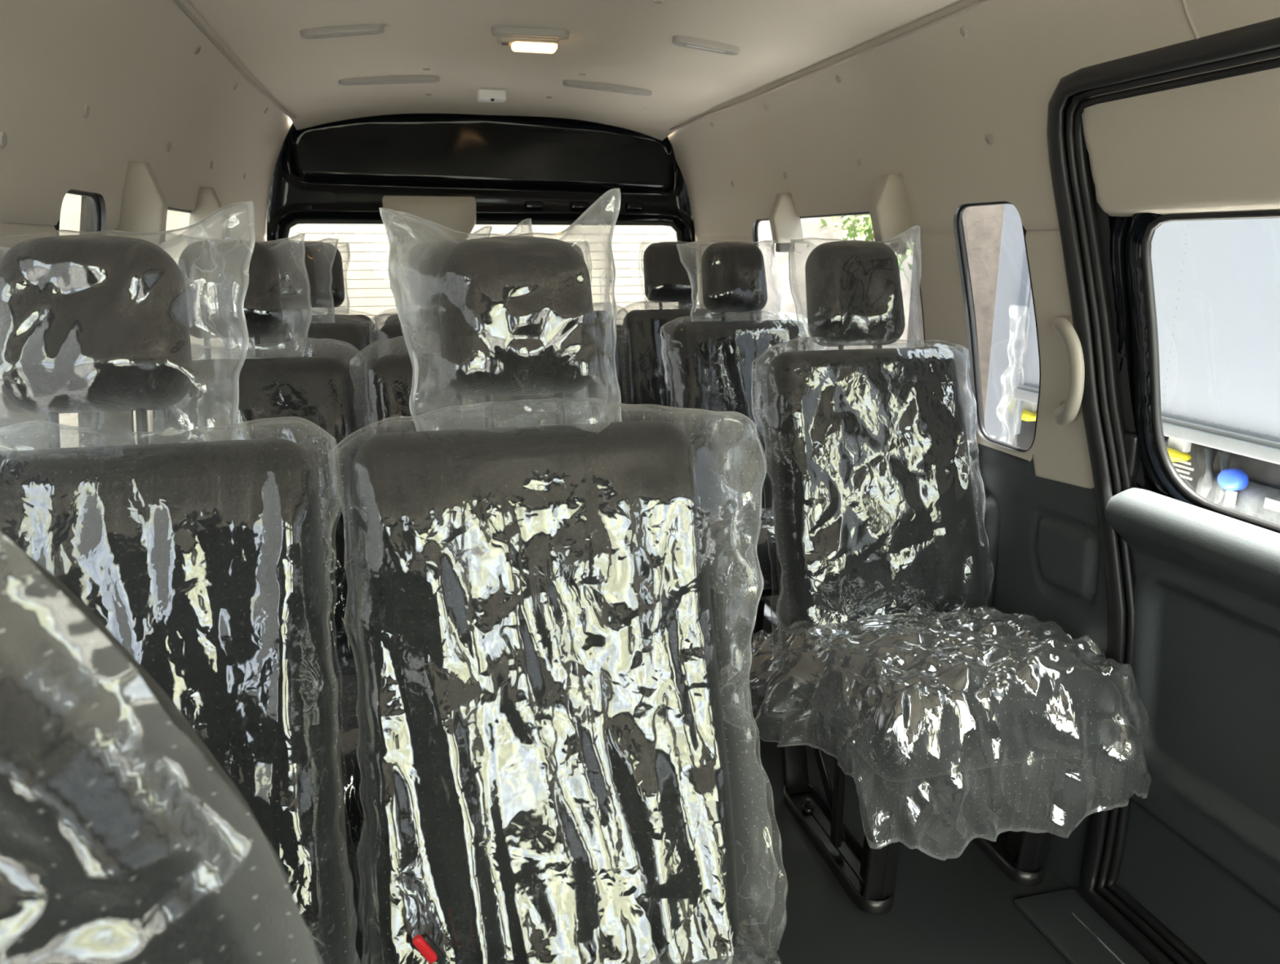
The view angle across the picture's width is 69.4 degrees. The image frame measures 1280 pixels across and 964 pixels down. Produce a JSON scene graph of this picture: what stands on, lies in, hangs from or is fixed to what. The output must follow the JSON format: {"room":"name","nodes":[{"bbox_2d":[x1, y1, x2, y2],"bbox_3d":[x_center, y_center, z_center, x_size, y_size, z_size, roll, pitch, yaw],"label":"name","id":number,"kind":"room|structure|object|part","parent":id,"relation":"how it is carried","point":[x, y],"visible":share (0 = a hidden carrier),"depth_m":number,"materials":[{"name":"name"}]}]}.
{"room":"vehicle interior","nodes":[
{"label":"vehicle interior","id":0,"kind":"room"},
{"bbox_2d":[0,0,293,450],"bbox_3d":[-0.754,-0.317,1.218,0.216,0.861,4.510,-4,15,-14],"label":"wall","id":1,"kind":"structure","parent":0,"point":[142,81],"depth_m":1.57,"materials":[{"name":"beige plastic"}]},
{"bbox_2d":[0,130,7,148],"bbox_3d":[-0.812,-0.436,1.177,0.009,0.021,0.021,-4,15,-14],"label":"clip","id":2,"kind":"object","parent":1,"relation":"attached to","point":[3,138],"visible":1,"depth_m":1.18,"materials":[{"name":"beige plastic"}]},
{"bbox_2d":[53,189,106,446],"bbox_3d":[-0.926,-0.223,1.535,0.056,0.512,0.320,-4,15,-14],"label":"window","id":3,"kind":"structure","parent":1,"relation":"in","point":[98,201],"depth_m":1.63,"materials":[{"name":"black rubber"}]},
{"bbox_2d":[83,104,89,118],"bbox_3d":[-0.869,-0.582,1.450,0.010,0.021,0.021,-4,15,-14],"label":"clip","id":4,"kind":"object","parent":1,"relation":"attached to","point":[86,109],"visible":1,"depth_m":1.45,"materials":[{"name":"beige plastic"}]},
{"bbox_3d":[-0.842,-0.123,1.245,0.060,0.471,4.511,-3,15,-13],"label":"pillar trim","id":5,"kind":"part","parent":1,"relation":"part of","materials":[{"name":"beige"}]},
{"bbox_2d":[115,161,168,247],"bbox_3d":[-0.944,-0.512,1.751,0.089,0.177,0.101,-4,15,-14],"label":"guide","id":6,"kind":"object","parent":1,"relation":"attached to","point":[144,206],"visible":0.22,"depth_m":1.73,"materials":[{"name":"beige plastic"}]},
{"bbox_2d":[167,141,170,151],"bbox_3d":[-1.005,-0.715,1.971,0.010,0.021,0.021,-4,15,-14],"label":"clip","id":7,"kind":"object","parent":1,"relation":"attached to","point":[169,142],"visible":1,"depth_m":1.97,"materials":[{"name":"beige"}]},
{"bbox_2d":[131,206,230,444],"bbox_3d":[-1.116,-0.415,2.286,0.067,0.510,1.112,-4,15,-14],"label":"window","id":8,"kind":"structure","parent":1,"relation":"in","point":[170,208],"depth_m":2.30,"materials":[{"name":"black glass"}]},
{"bbox_2d":[195,44,200,54],"bbox_3d":[-0.917,-0.896,1.916,0.015,0.019,0.021,-4,15,-14],"label":"clip","id":9,"kind":"object","parent":1,"relation":"attached to","point":[198,48],"visible":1,"depth_m":1.91,"materials":[{"name":"beige plastic"}]},
{"bbox_2d":[186,186,226,244],"bbox_3d":[-1.104,-0.666,2.365,0.089,0.169,0.116,-4,15,-14],"label":"guide","id":10,"kind":"object","parent":1,"relation":"attached to","point":[207,201],"visible":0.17,"depth_m":2.34,"materials":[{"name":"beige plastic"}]},
{"bbox_2d":[172,0,296,119],"bbox_3d":[-0.682,-0.715,1.114,0.059,0.020,4.471,-3,15,-13],"label":"trim","id":11,"kind":"structure","parent":1,"relation":"attached to","point":[178,2],"depth_m":2.09,"materials":[{"name":"beige plastic"}]},
{"bbox_2d":[233,82,238,90],"bbox_3d":[-1.033,-1.010,2.360,0.015,0.019,0.021,-4,15,-14],"label":"clip","id":12,"kind":"object","parent":1,"relation":"attached to","point":[237,83],"visible":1,"depth_m":2.36,"materials":[{"name":"beige plastic"}]},
{"bbox_2d":[266,113,697,422],"bbox_3d":[-0.560,-0.675,3.560,1.638,1.439,0.058,-4,15,-14],"label":"door","id":13,"kind":"structure","parent":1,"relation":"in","point":[542,171],"depth_m":3.43,"materials":[{"name":"black paint"}]},
{"bbox_2d":[382,195,475,244],"bbox_3d":[-0.772,-0.963,3.409,0.335,0.172,0.063,-4,15,-14],"label":"lamp cover","id":14,"kind":"object","parent":13,"relation":"attached to","point":[455,213],"visible":0.79,"depth_m":3.38,"materials":[{"name":"beige plastic"}]},
{"bbox_2d":[326,233,667,324],"bbox_3d":[-0.564,-0.790,3.559,1.499,0.403,0.003,-4,15,-14],"label":"window","id":15,"kind":"structure","parent":13,"relation":"attached to","point":[329,233],"depth_m":3.50,"materials":[{"name":"clear glass"}]},
{"bbox_2d":[77,195,227,447],"bbox_3d":[-0.838,0.218,1.365,0.182,1.900,4.571,-3,15,-13],"label":"wall","id":16,"kind":"structure","parent":0,"point":[86,219],"depth_m":1.70,"materials":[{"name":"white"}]},
{"bbox_2d":[186,0,965,140],"bbox_3d":[-0.011,-0.790,1.290,1.400,0.120,4.510,-4,15,-14],"label":"ceiling","id":17,"kind":"structure","parent":0,"point":[621,42],"depth_m":2.37,"materials":[{"name":"beige fabric"}]},
{"bbox_2d":[299,23,384,39],"bbox_3d":[-0.690,-1.046,2.145,0.190,0.040,0.040,-4,15,-14],"label":"ceiling vent","id":18,"kind":"object","parent":17,"relation":"in","point":[375,28],"visible":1,"depth_m":2.13,"materials":[{"name":"grey plastic"}]},
{"bbox_2d":[337,75,439,85],"bbox_3d":[-0.761,-1.222,2.810,0.300,0.040,0.041,-4,15,-14],"label":"ceiling vent","id":19,"kind":"object","parent":17,"relation":"in","point":[384,80],"visible":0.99,"depth_m":2.80,"materials":[{"name":"grey plastic"}]},
{"bbox_2d":[477,88,506,102],"bbox_3d":[-0.490,-1.276,3.057,0.090,0.038,0.048,-4,15,-14],"label":"ceiling sensor","id":20,"kind":"object","parent":17,"relation":"attached to","point":[483,95],"visible":1,"depth_m":3.04,"materials":[{"name":"white plastic"}]},
{"bbox_2d":[497,36,558,53],"bbox_3d":[-0.281,-1.101,2.322,0.150,0.036,0.058,-4,15,-14],"label":"recessed light","id":21,"kind":"object","parent":17,"relation":"in","point":[517,45],"visible":0.79,"depth_m":2.31,"materials":[{"name":"beige plastic"}]},
{"bbox_2d":[501,42,508,45],"bbox_3d":[-0.336,-1.091,2.302,0.018,0.008,0.012,-4,15,-14],"label":"switch","id":22,"kind":"object","parent":21,"relation":"attached to","point":[502,43],"depth_m":2.30,"materials":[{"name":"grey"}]},
{"bbox_2d":[490,26,568,39],"bbox_3d":[-0.266,-1.089,2.244,0.189,0.018,0.040,-4,15,-14],"label":"ceiling vent","id":23,"kind":"object","parent":17,"relation":"in","point":[496,31],"visible":1,"depth_m":2.23,"materials":[{"name":"grey plastic"}]},
{"bbox_2d":[562,80,652,96],"bbox_3d":[-0.102,-1.259,2.951,0.290,0.038,0.040,-4,15,-14],"label":"ceiling vent","id":24,"kind":"object","parent":17,"relation":"in","point":[569,83],"visible":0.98,"depth_m":2.94,"materials":[{"name":"grey plastic"}]},
{"bbox_2d":[653,0,663,4],"bbox_3d":[0.041,-1.024,1.972,0.021,0.005,0.021,-4,15,-14],"label":"clip","id":25,"kind":"object","parent":17,"relation":"attached to","point":[657,2],"visible":1,"depth_m":1.97,"materials":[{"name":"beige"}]},
{"bbox_2d":[671,35,739,55],"bbox_3d":[0.165,-1.088,2.304,0.175,0.038,0.040,-4,15,-14],"label":"ceiling vent","id":26,"kind":"object","parent":17,"relation":"in","point":[680,41],"visible":1,"depth_m":2.29,"materials":[{"name":"grey plastic"}]},
{"bbox_2d":[346,596,1070,963],"bbox_3d":[-0.011,0.803,1.699,1.740,0.001,4.510,-4,15,-14],"label":"floor","id":27,"kind":"structure","parent":0,"point":[957,908],"depth_m":1.81,"materials":[{"name":"grey plastic"}]},
{"bbox_2d":[0,534,318,963],"bbox_3d":[-0.339,0.569,0.334,0.524,1.128,0.560,-4,15,-14],"label":"seat","id":28,"kind":"object","parent":27,"relation":"on","point":[124,839],"visible":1,"depth_m":0.46,"materials":[{"name":"clear plastic"}]},
{"bbox_2d":[219,226,492,449],"bbox_3d":[-0.631,-0.025,2.401,0.904,1.251,0.839,-4,15,-14],"label":"seat","id":29,"kind":"object","parent":27,"relation":"on","point":[296,293],"visible":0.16,"depth_m":2.52,"materials":[{"name":"clear plastic"}]},
{"bbox_3d":[-0.914,-0.115,2.519,0.370,0.640,0.124,-4,-2,-14],"label":"backrest","id":30,"kind":"part","parent":29,"relation":"part of","materials":[{"name":"black fabric"}]},
{"bbox_3d":[-0.933,-0.455,2.543,0.012,0.143,0.012,-4,-2,-14],"label":"post","id":31,"kind":"part","parent":29,"relation":"part of","materials":[{"name":"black metal"}]},
{"bbox_3d":[-0.520,-0.140,2.615,0.414,0.640,0.125,-4,-2,-14],"label":"backrest","id":32,"kind":"part","parent":29,"relation":"part of","materials":[{"name":"clear plastic"}]},
{"bbox_2d":[150,218,591,843],"bbox_3d":[-0.440,0.172,1.633,0.902,1.250,0.845,-4,15,-14],"label":"seat","id":33,"kind":"object","parent":27,"relation":"on","point":[317,391],"visible":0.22,"depth_m":1.74,"materials":[{"name":"clear plastic"}]},
{"bbox_3d":[-0.820,-0.252,1.752,0.012,0.143,0.012,-4,-2,-14],"label":"post","id":34,"kind":"part","parent":33,"relation":"part of","materials":[{"name":"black metal"}]},
{"bbox_3d":[-0.713,0.083,1.749,0.370,0.640,0.124,-4,-2,-14],"label":"backrest","id":35,"kind":"part","parent":33,"relation":"part of","materials":[{"name":"black fabric"}]},
{"bbox_3d":[-0.732,-0.258,1.774,0.012,0.143,0.012,-4,-2,-14],"label":"post","id":36,"kind":"part","parent":33,"relation":"part of","materials":[{"name":"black metal"}]},
{"bbox_2d":[334,674,364,843],"bbox_3d":[-0.408,0.409,1.577,0.800,0.155,0.485,-4,15,-14],"label":"seat cushion","id":37,"kind":"object","parent":33,"relation":"on","point":[349,738],"depth_m":1.35,"materials":[{"name":"black fabric"}]},
{"bbox_3d":[-0.319,0.058,1.845,0.414,0.640,0.125,-4,-2,-14],"label":"backrest","id":38,"kind":"part","parent":33,"relation":"part of","materials":[{"name":"clear plastic"}]},
{"bbox_2d":[0,188,787,963],"bbox_3d":[-0.262,0.332,0.976,0.996,1.269,0.736,-4,15,-14],"label":"seat","id":39,"kind":"object","parent":27,"relation":"on","point":[545,780],"visible":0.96,"depth_m":1.07,"materials":[{"name":"clear plastic"}]},
{"bbox_3d":[-0.655,-0.057,1.033,0.012,0.140,0.012,-4,-2,-14],"label":"post","id":40,"kind":"part","parent":39,"relation":"part of","materials":[{"name":"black metal"}]},
{"bbox_3d":[-0.568,-0.063,1.055,0.012,0.140,0.012,-4,-2,-14],"label":"post","id":41,"kind":"part","parent":39,"relation":"part of","materials":[{"name":"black metal"}]},
{"bbox_3d":[-0.541,0.298,1.031,0.394,0.685,0.124,-4,-2,-14],"label":"backrest","id":42,"kind":"part","parent":39,"relation":"part of","materials":[{"name":"clear plastic"}]},
{"bbox_2d":[412,933,443,963],"bbox_3d":[-0.224,0.493,0.977,0.030,0.044,0.020,-4,15,-14],"label":"seat belt buckle","id":43,"kind":"object","parent":39,"relation":"on","point":[424,943],"visible":1,"depth_m":0.97,"materials":[{"name":"red plastic"}]},
{"bbox_3d":[-0.188,-0.086,1.148,0.012,0.140,0.012,-4,-2,-14],"label":"post","id":44,"kind":"part","parent":39,"relation":"part of","materials":[{"name":"black metal"}]},
{"bbox_3d":[-0.116,0.272,1.135,0.444,0.685,0.125,-4,-2,-14],"label":"backrest","id":45,"kind":"part","parent":39,"relation":"part of","materials":[{"name":"clear plastic"}]},
{"bbox_3d":[-0.100,-0.092,1.169,0.012,0.140,0.012,-4,-2,-14],"label":"post","id":46,"kind":"part","parent":39,"relation":"part of","materials":[{"name":"black metal"}]},
{"bbox_2d":[717,955,744,963],"bbox_3d":[-0.241,0.645,0.922,0.855,0.153,0.360,-4,15,-14],"label":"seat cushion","id":47,"kind":"object","parent":39,"relation":"on","point":[722,959],"depth_m":1.15,"materials":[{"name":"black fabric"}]},
{"bbox_2d":[281,240,733,611],"bbox_3d":[-0.412,-0.164,3.018,1.644,1.215,0.550,-4,15,-14],"label":"seats","id":48,"kind":"object","parent":27,"relation":"on","point":[666,279],"visible":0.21,"depth_m":3.13,"materials":[{"name":"black fabric"}]},
{"bbox_3d":[-0.990,-0.544,2.950,0.012,0.128,0.012,-4,-2,-14],"label":"post","id":49,"kind":"part","parent":48,"relation":"part of","materials":[{"name":"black metal"}]},
{"bbox_3d":[-1.007,-0.203,2.917,0.384,0.652,0.124,-4,-2,-14],"label":"backrest","id":50,"kind":"part","parent":48,"relation":"part of","materials":[{"name":"black fabric"}]},
{"bbox_3d":[-0.628,-0.227,3.010,0.384,0.652,0.124,-4,-2,-14],"label":"backrest","id":51,"kind":"part","parent":48,"relation":"part of","materials":[{"name":"black fabric"}]},
{"bbox_3d":[-0.240,-0.251,3.105,0.384,0.652,0.124,-4,-2,-14],"label":"backrest","id":52,"kind":"part","parent":48,"relation":"part of","materials":[{"name":"clear plastic"}]},
{"bbox_3d":[0.072,-0.611,3.211,0.012,0.128,0.012,-4,-2,-14],"label":"post","id":53,"kind":"part","parent":48,"relation":"part of","materials":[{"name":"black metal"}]},
{"bbox_3d":[0.143,-0.275,3.199,0.384,0.652,0.124,-4,-2,-14],"label":"backrest","id":54,"kind":"part","parent":48,"relation":"part of","materials":[{"name":"black fabric"}]},
{"bbox_3d":[0.159,-0.616,3.232,0.012,0.128,0.012,-4,-2,-14],"label":"post","id":55,"kind":"part","parent":48,"relation":"part of","materials":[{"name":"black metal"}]},
{"bbox_3d":[0.238,0.247,3.151,0.075,0.353,0.188,-4,15,-14],"label":"leg","id":56,"kind":"part","parent":48,"relation":"part of","materials":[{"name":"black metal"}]},
{"bbox_2d":[660,240,826,718],"bbox_3d":[0.358,-0.054,2.594,0.573,1.212,0.778,-4,15,-14],"label":"seat","id":57,"kind":"object","parent":27,"relation":"on","point":[711,362],"visible":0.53,"depth_m":2.68,"materials":[{"name":"black fabric"}]},
{"bbox_3d":[0.248,-0.491,2.750,0.012,0.128,0.012,-4,-2,-14],"label":"post","id":58,"kind":"part","parent":57,"relation":"part of","materials":[{"name":"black metal"}]},
{"bbox_3d":[0.319,-0.153,2.738,0.444,0.656,0.125,-4,-2,-14],"label":"backrest","id":59,"kind":"part","parent":57,"relation":"part of","materials":[{"name":"black fabric"}]},
{"bbox_2d":[703,519,778,599],"bbox_3d":[0.352,0.167,2.518,0.390,0.155,0.435,-4,15,-14],"label":"seat cushion","id":60,"kind":"object","parent":57,"relation":"on","point":[740,576],"depth_m":2.30,"materials":[{"name":"clear plastic"}]},
{"bbox_3d":[0.336,-0.496,2.771,0.012,0.128,0.012,-4,-2,-14],"label":"post","id":61,"kind":"part","parent":57,"relation":"part of","materials":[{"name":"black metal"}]},
{"bbox_2d":[718,225,1151,914],"bbox_3d":[0.480,0.143,1.770,0.719,1.239,0.811,-4,15,-16],"label":"seat","id":62,"kind":"object","parent":27,"relation":"on","point":[882,596],"visible":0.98,"depth_m":1.88,"materials":[{"name":"black fabric"}]},
{"bbox_3d":[0.426,-0.284,1.963,0.012,0.110,0.012,-4,-2,-14],"label":"post","id":63,"kind":"part","parent":62,"relation":"part of","materials":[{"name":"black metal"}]},
{"bbox_3d":[0.497,0.051,1.950,0.444,0.670,0.125,-4,-2,-14],"label":"backrest","id":64,"kind":"part","parent":62,"relation":"part of","materials":[{"name":"black fabric"}]},
{"bbox_3d":[0.514,-0.290,1.984,0.012,0.110,0.012,-4,-2,-14],"label":"post","id":65,"kind":"part","parent":62,"relation":"part of","materials":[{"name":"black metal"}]},
{"bbox_2d":[783,631,1122,782],"bbox_3d":[0.565,0.366,1.742,0.470,0.155,0.445,-4,15,-14],"label":"seat cushion","id":66,"kind":"object","parent":62,"relation":"on","point":[913,727],"depth_m":1.56,"materials":[{"name":"clear plastic"}]},
{"bbox_2d":[961,218,984,425],"bbox_3d":[0.801,0.115,1.767,0.182,1.900,4.571,-4,15,-14],"label":"wall","id":67,"kind":"structure","parent":0,"point":[962,219],"depth_m":2.10,"materials":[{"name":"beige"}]},
{"bbox_2d":[1014,887,1150,963],"bbox_3d":[0.810,0.824,1.594,0.140,0.014,0.340,-4,15,-14],"label":"trim","id":68,"kind":"structure","parent":67,"relation":"attached to","point":[1080,935],"depth_m":1.66,"materials":[{"name":"grey plastic"}]},
{"bbox_2d":[667,0,1279,488],"bbox_3d":[0.732,-0.391,1.587,0.216,0.900,4.510,-4,15,-14],"label":"wall","id":69,"kind":"structure","parent":0,"point":[922,106],"depth_m":1.96,"materials":[{"name":"beige plastic"}]},
{"bbox_2d":[763,102,768,110],"bbox_3d":[0.369,-1.098,2.704,0.015,0.019,0.021,-4,15,-14],"label":"clip","id":70,"kind":"object","parent":69,"relation":"attached to","point":[765,105],"visible":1,"depth_m":2.70,"materials":[{"name":"beige plastic"}]},
{"bbox_2d":[782,172,786,179],"bbox_3d":[0.441,-0.929,2.805,0.010,0.021,0.021,-4,15,-14],"label":"clip","id":71,"kind":"object","parent":69,"relation":"attached to","point":[784,175],"visible":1,"depth_m":2.80,"materials":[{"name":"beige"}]},
{"bbox_2d":[768,193,804,252],"bbox_3d":[0.444,-0.794,2.834,0.094,0.174,0.087,-4,15,-14],"label":"guide","id":72,"kind":"object","parent":69,"relation":"attached to","point":[785,225],"visible":0.84,"depth_m":2.81,"materials":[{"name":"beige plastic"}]},
{"bbox_2d":[669,0,995,130],"bbox_3d":[0.669,-0.800,1.445,0.059,0.020,4.471,-4,15,-14],"label":"trim","id":73,"kind":"structure","parent":69,"relation":"attached to","point":[982,2],"depth_m":2.11,"materials":[{"name":"beige plastic"}]},
{"bbox_2d":[835,75,841,83],"bbox_3d":[0.485,-0.984,2.260,0.015,0.019,0.021,-4,15,-14],"label":"clip","id":74,"kind":"object","parent":69,"relation":"attached to","point":[837,78],"visible":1,"depth_m":2.26,"materials":[{"name":"beige plastic"}]},
{"bbox_2d":[752,211,925,346],"bbox_3d":[0.547,-0.519,2.693,0.067,0.510,1.112,-4,15,-14],"label":"window","id":75,"kind":"structure","parent":69,"relation":"in","point":[755,227],"depth_m":2.74,"materials":[{"name":"black rubber"}]},
{"bbox_2d":[856,158,861,166],"bbox_3d":[0.559,-0.813,2.355,0.010,0.021,0.021,-4,15,-14],"label":"clip","id":76,"kind":"object","parent":69,"relation":"attached to","point":[859,161],"visible":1,"depth_m":2.35,"materials":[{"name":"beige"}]},
{"bbox_2d":[868,173,917,254],"bbox_3d":[0.602,-0.639,2.210,0.105,0.184,0.094,-4,15,-14],"label":"guide","id":77,"kind":"object","parent":69,"relation":"attached to","point":[890,211],"visible":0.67,"depth_m":2.18,"materials":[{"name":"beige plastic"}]},
{"bbox_3d":[0.819,-0.209,1.657,0.060,0.516,4.510,-4,15,-14],"label":"pillar trim","id":78,"kind":"part","parent":69,"relation":"part of","materials":[{"name":"beige"}]},
{"bbox_2d":[764,435,1107,891],"bbox_3d":[0.823,0.367,1.806,0.100,0.792,4.510,-4,15,-14],"label":"trim","id":79,"kind":"structure","parent":69,"relation":"attached to","point":[1045,551],"depth_m":1.83,"materials":[{"name":"grey plastic"}]},
{"bbox_2d":[960,26,968,37],"bbox_3d":[0.616,-0.856,1.757,0.015,0.019,0.021,-4,15,-14],"label":"clip","id":80,"kind":"object","parent":69,"relation":"attached to","point":[963,31],"visible":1,"depth_m":1.75,"materials":[{"name":"beige plastic"}]},
{"bbox_2d":[986,133,993,144],"bbox_3d":[0.695,-0.680,1.833,0.010,0.021,0.021,-4,15,-14],"label":"clip","id":81,"kind":"object","parent":69,"relation":"attached to","point":[989,138],"visible":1,"depth_m":1.83,"materials":[{"name":"beige plastic"}]},
{"bbox_2d":[953,200,1040,452],"bbox_3d":[0.748,-0.329,1.945,0.056,0.512,0.320,-4,15,-14],"label":"window","id":82,"kind":"structure","parent":69,"relation":"in","point":[971,337],"depth_m":2.04,"materials":[{"name":"black rubber"}]},
{"bbox_2d":[1053,315,1084,425],"bbox_3d":[0.783,-0.203,1.701,0.061,0.196,0.139,6,16,22],"label":"handle","id":83,"kind":"object","parent":69,"relation":"attached to","point":[1067,412],"visible":0.97,"depth_m":1.65,"materials":[{"name":"beige plastic"}]},
{"bbox_2d":[1046,17,1279,963],"bbox_3d":[0.954,0.174,1.148,0.141,1.482,1.474,-4,15,-14],"label":"trim","id":84,"kind":"structure","parent":69,"relation":"attached to","point":[1083,225],"depth_m":1.66,"materials":[{"name":"black rubber"}]},
{"bbox_2d":[1081,56,1279,963],"bbox_3d":[0.975,0.173,1.155,0.110,1.490,1.468,-4,15,-14],"label":"door","id":85,"kind":"structure","parent":69,"relation":"in","point":[1202,852],"depth_m":1.51,"materials":[{"name":"black paint"}]},
{"bbox_3d":[0.974,0.173,1.155,0.095,1.490,1.468,-4,15,-14],"label":"painted frame","id":86,"kind":"part","parent":85,"relation":"part of","materials":[{"name":"black paint"}]},
{"bbox_3d":[0.951,-0.418,1.011,0.067,0.214,1.334,-4,15,-14],"label":"trim","id":87,"kind":"part","parent":85,"relation":"part of","materials":[{"name":"beige plastic"}]},
{"bbox_3d":[1.000,0.512,1.188,0.062,0.757,1.194,-4,15,-14],"label":"panel","id":88,"kind":"part","parent":85,"relation":"part of","materials":[{"name":"grey plastic"}]},
{"bbox_2d":[1181,0,1199,39],"bbox_3d":[0.756,-0.697,1.300,0.092,0.157,0.014,-2,14,-6],"label":"trim","id":89,"kind":"structure","parent":69,"relation":"attached to","point":[1184,2],"depth_m":1.31,"materials":[{"name":"beige plastic"}]},
{"label":"outside","id":90,"kind":"structure","parent":0,"visible":0},
{"label":"ground","id":91,"kind":"structure","parent":90,"visible":0},
{"bbox_2d":[58,193,678,448],"bbox_3d":[-3.755,-1.320,4.644,8.400,3.750,0.001,-4,15,-14],"label":"window","id":92,"kind":"structure","parent":91,"relation":"on","point":[70,212],"depth_m":5.29,"materials":[{"name":"glass"}]},
{"bbox_2d":[697,215,913,351],"bbox_3d":[4.406,-2.642,8.992,9.550,4.150,0.012,-4,15,-14],"label":"wall","id":93,"kind":"structure","parent":91,"relation":"on","point":[811,228],"depth_m":8.41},
{"bbox_2d":[806,214,914,348],"bbox_3d":[1.988,-1.582,8.031,1.143,2.578,1.142,8,16,29],"label":"shrub","id":94,"kind":"object","parent":91,"relation":"on","point":[868,229],"visible":0.17,"depth_m":7.80,"materials":[{"name":"green plant"}]},
{"bbox_3d":[2.021,-1.183,8.030,0.297,1.806,0.334,-11,18,-36],"label":"stem","id":95,"kind":"part","parent":94,"relation":"part of","materials":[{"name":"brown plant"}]},
{"bbox_2d":[906,204,1004,418],"bbox_3d":[2.573,-2.047,7.176,0.750,3.900,0.400,-4,15,-14],"label":"building wall","id":96,"kind":"structure","parent":91,"relation":"on","point":[982,224],"depth_m":7.11,"materials":[{"name":"concrete"}]},
{"bbox_2d":[984,204,1279,524],"bbox_3d":[3.348,-0.398,1.954,2.440,3.300,5.270,-4,15,-14],"label":"truck","id":97,"kind":"object","parent":91,"relation":"on","point":[1216,283],"visible":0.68,"depth_m":3.05,"materials":[{"name":"grey"}]},
{"bbox_3d":[1.643,-1.308,3.892,0.068,2.350,0.281,-2,14,-7],"label":"corner post","id":98,"kind":"part","parent":97,"relation":"part of","materials":[{"name":"grey"}]},
{"bbox_3d":[3.372,0.118,1.986,2.440,0.061,4.820,-4,15,-14],"label":"rail","id":99,"kind":"part","parent":97,"relation":"part of","materials":[{"name":"silver metal"}]},
{"bbox_3d":[2.222,0.192,3.036,0.450,0.360,0.620,-4,15,-14],"label":"fuel tank","id":100,"kind":"part","parent":97,"relation":"part of","materials":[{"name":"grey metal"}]},
{"bbox_3d":[2.001,0.072,2.921,0.008,0.035,0.060,-4,15,-14],"label":"label plate","id":101,"kind":"part","parent":97,"relation":"part of","materials":[{"name":"grey"}]}
]}

